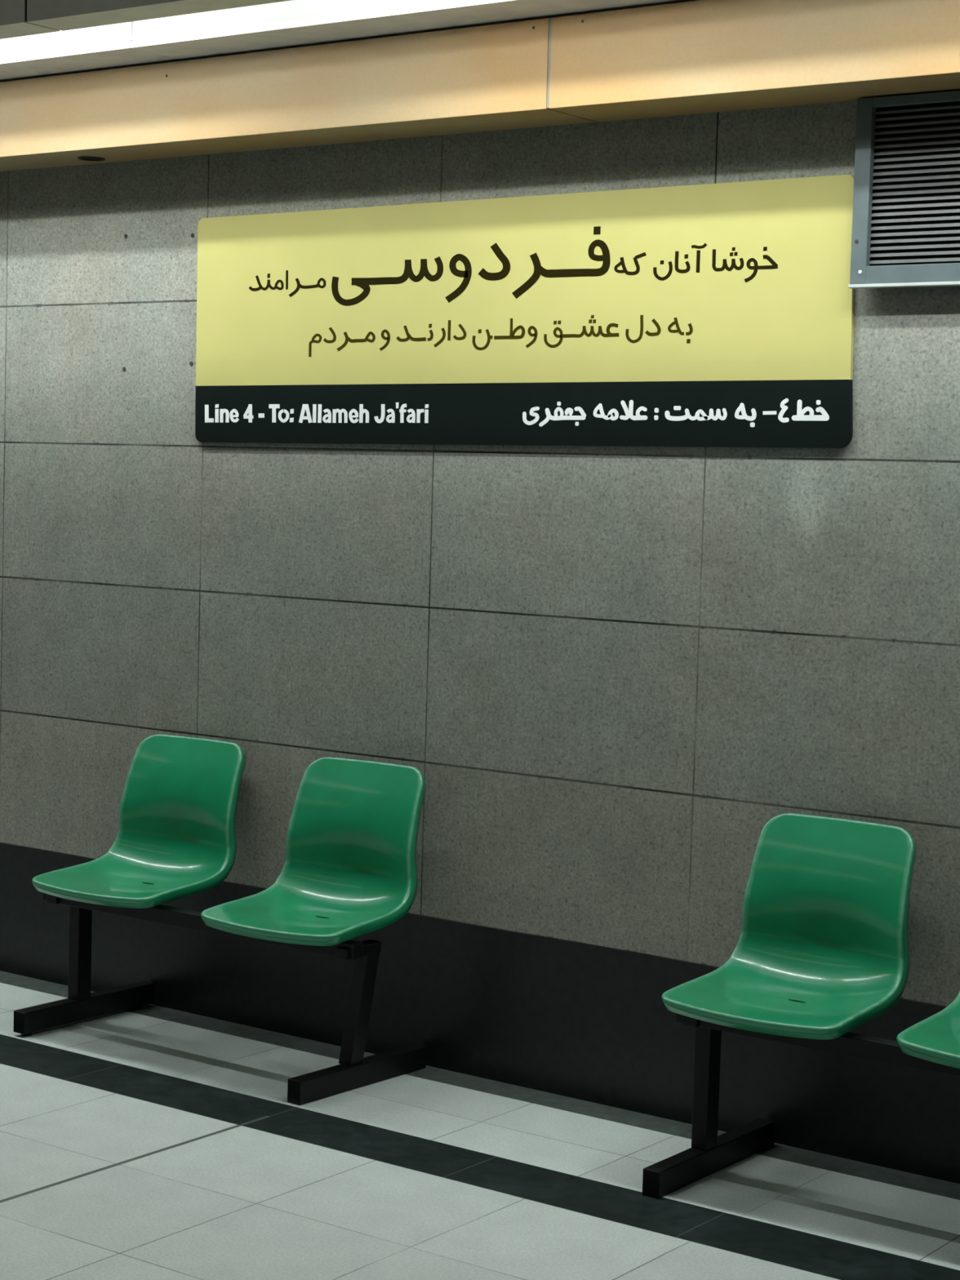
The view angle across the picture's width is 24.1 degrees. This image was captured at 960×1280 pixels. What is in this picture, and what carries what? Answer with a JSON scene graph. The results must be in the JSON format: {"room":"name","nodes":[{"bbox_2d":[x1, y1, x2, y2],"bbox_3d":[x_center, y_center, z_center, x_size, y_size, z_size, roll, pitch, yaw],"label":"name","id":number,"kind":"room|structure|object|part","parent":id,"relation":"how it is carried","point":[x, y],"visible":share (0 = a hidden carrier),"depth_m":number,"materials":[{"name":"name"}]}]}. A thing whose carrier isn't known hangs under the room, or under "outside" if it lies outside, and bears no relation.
{"room":"railway station","nodes":[
{"label":"railway station","id":0,"kind":"room"},
{"bbox_2d":[77,155,105,161],"bbox_3d":[-1.088,-1.347,6.284,0.076,0.003,0.076,5,5,36],"label":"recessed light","id":1,"kind":"object","parent":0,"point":[84,157],"visible":1,"depth_m":6.28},
{"bbox_2d":[0,100,959,1006],"bbox_3d":[0.066,-0.607,5.714,11.500,2.662,0.200,5,5,36],"label":"wall","id":2,"kind":"structure","parent":0,"point":[604,672],"depth_m":5.66,"materials":[{"name":"stone"}]},
{"bbox_2d":[0,40,182,81],"bbox_3d":[-2.756,-1.701,7.355,4.875,0.022,0.380,5,5,36],"label":"trim","id":3,"kind":"structure","parent":2,"relation":"attached to","point":[117,54],"depth_m":5.99,"materials":[{"name":"grey metal"}]},
{"bbox_2d":[128,21,133,40],"bbox_3d":[-0.895,-1.632,5.766,0.008,0.182,0.004,5,5,36],"label":"trim","id":4,"kind":"structure","parent":2,"relation":"attached to","point":[131,24],"depth_m":5.77,"materials":[{"name":"metal"}]},
{"bbox_2d":[0,0,437,55],"bbox_3d":[-0.287,-1.576,5.119,11.500,0.190,0.362,5,5,36],"label":"trim","id":5,"kind":"structure","parent":2,"relation":"attached to","point":[293,9],"depth_m":5.65,"materials":[{"name":"white"}]},
{"bbox_2d":[0,17,595,171],"bbox_3d":[-2.231,-1.544,7.082,6.064,0.209,0.216,5,5,36],"label":"trim","id":6,"kind":"structure","parent":2,"relation":"attached to","point":[490,77],"depth_m":5.71,"materials":[{"name":"beige laminate"}]},
{"bbox_2d":[131,0,697,60],"bbox_3d":[1.892,-1.325,3.989,6.623,0.022,0.380,5,5,36],"label":"ceiling light","id":7,"kind":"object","parent":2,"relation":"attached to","point":[439,15],"depth_m":5.40,"materials":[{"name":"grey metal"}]},
{"bbox_2d":[0,843,959,1183],"bbox_3d":[0.021,0.914,5.822,11.500,0.388,0.200,5,5,36],"label":"baseboard","id":8,"kind":"structure","parent":2,"relation":"attached to","point":[576,1020],"depth_m":5.64,"materials":[{"name":"black stone"}]},
{"bbox_2d":[195,174,854,448],"bbox_3d":[0.030,-0.791,5.598,2.004,0.622,0.012,5,5,36],"label":"station sign","id":9,"kind":"object","parent":2,"relation":"attached to","point":[721,314],"visible":1,"depth_m":5.51,"materials":[{"name":"yellow plastic"}]},
{"bbox_2d":[546,17,551,108],"bbox_3d":[0.224,-1.346,5.306,0.008,0.206,0.212,5,5,36],"label":"trim","id":10,"kind":"structure","parent":2,"relation":"attached to","point":[550,19],"depth_m":5.22,"materials":[{"name":"metal"}]},
{"bbox_2d":[549,0,959,122],"bbox_3d":[2.420,-1.167,3.714,5.428,0.209,0.216,5,5,36],"label":"trim","id":11,"kind":"structure","parent":2,"relation":"attached to","point":[700,56],"depth_m":4.93,"materials":[{"name":"beige laminate"}]},
{"bbox_2d":[848,90,959,288],"bbox_3d":[1.176,-0.960,4.732,0.842,0.414,0.050,5,5,36],"label":"air vent","id":12,"kind":"object","parent":2,"relation":"in","point":[905,233],"visible":1,"depth_m":4.91,"materials":[{"name":"grey metal"}]},
{"bbox_3d":[1.183,-0.972,4.741,0.803,0.386,0.026,5,5,36],"label":"casing","id":13,"kind":"part","parent":12,"relation":"part of","materials":[{"name":"grey metal"}]},
{"bbox_2d":[0,970,959,1279],"bbox_3d":[-2.045,1.298,3.012,11.500,0.100,7.200,5,5,36],"label":"floor","id":14,"kind":"structure","parent":0,"point":[151,1142],"depth_m":4.85,"materials":[{"name":"stone"}]},
{"bbox_2d":[13,733,426,1105],"bbox_3d":[-0.668,0.692,5.858,1.119,0.785,0.512,5,5,36],"label":"bench","id":15,"kind":"object","parent":14,"relation":"on","point":[349,869],"visible":1,"depth_m":5.83,"materials":[{"name":"green plastic"}]},
{"bbox_3d":[-1.096,0.831,6.153,0.039,0.304,0.050,5,5,36],"label":"leg","id":16,"kind":"part","parent":15,"relation":"part of","materials":[{"name":"black paint"}]},
{"bbox_3d":[-0.903,0.478,6.033,0.428,0.397,0.472,4,5,33],"label":"seat","id":17,"kind":"part","parent":15,"relation":"part of","materials":[{"name":"green plastic"}]},
{"bbox_3d":[-0.404,0.521,5.637,0.428,0.397,0.472,4,5,33],"label":"seat","id":18,"kind":"part","parent":15,"relation":"part of","materials":[{"name":"green plastic"}]},
{"bbox_3d":[-0.298,0.901,5.576,0.088,0.314,0.050,5,5,36],"label":"leg","id":19,"kind":"part","parent":15,"relation":"part of","materials":[{"name":"black paint"}]},
{"bbox_2d":[642,813,959,1198],"bbox_3d":[1.037,0.831,4.610,1.350,0.785,0.513,5,5,36],"label":"bench","id":20,"kind":"object","parent":14,"relation":"on","point":[820,953],"visible":1,"depth_m":4.95,"materials":[{"name":"green plastic"}]},
{"bbox_3d":[0.502,0.968,4.967,0.039,0.314,0.050,5,5,36],"label":"leg","id":21,"kind":"part","parent":20,"relation":"part of","materials":[{"name":"black paint"}]},
{"bbox_3d":[0.684,0.608,4.866,0.428,0.397,0.472,5,5,36],"label":"seat","id":22,"kind":"part","parent":20,"relation":"part of","materials":[{"name":"green plastic"}]},
{"bbox_3d":[1.133,0.643,4.556,0.428,0.397,0.472,5,5,36],"label":"seat","id":23,"kind":"part","parent":20,"relation":"part of","materials":[{"name":"green plastic"}]},
{"bbox_3d":[-1.952,-1.843,2.788,11.500,0.100,7.200,5,5,36],"label":"ceiling","id":24,"kind":"structure","parent":0,"visible":0},
{"bbox_2d":[25,0,26,18],"bbox_3d":[-1.099,-1.738,5.472,0.010,0.441,0.006,5,5,36],"label":"trim","id":25,"kind":"structure","parent":24,"relation":"attached to","point":[25,0],"depth_m":5.49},
{"bbox_2d":[0,0,60,39],"bbox_3d":[-3.041,-1.895,6.943,4.871,0.450,0.120,5,5,36],"label":"trim","id":26,"kind":"structure","parent":24,"relation":"attached to","point":[13,24],"depth_m":5.53,"materials":[{"name":"grey metal"}]},
{"bbox_2d":[26,0,291,31],"bbox_3d":[1.611,-1.518,3.575,6.619,0.450,0.120,5,5,36],"label":"trim","id":27,"kind":"structure","parent":24,"relation":"attached to","point":[60,15],"depth_m":5.36,"materials":[{"name":"grey metal"}]}
]}

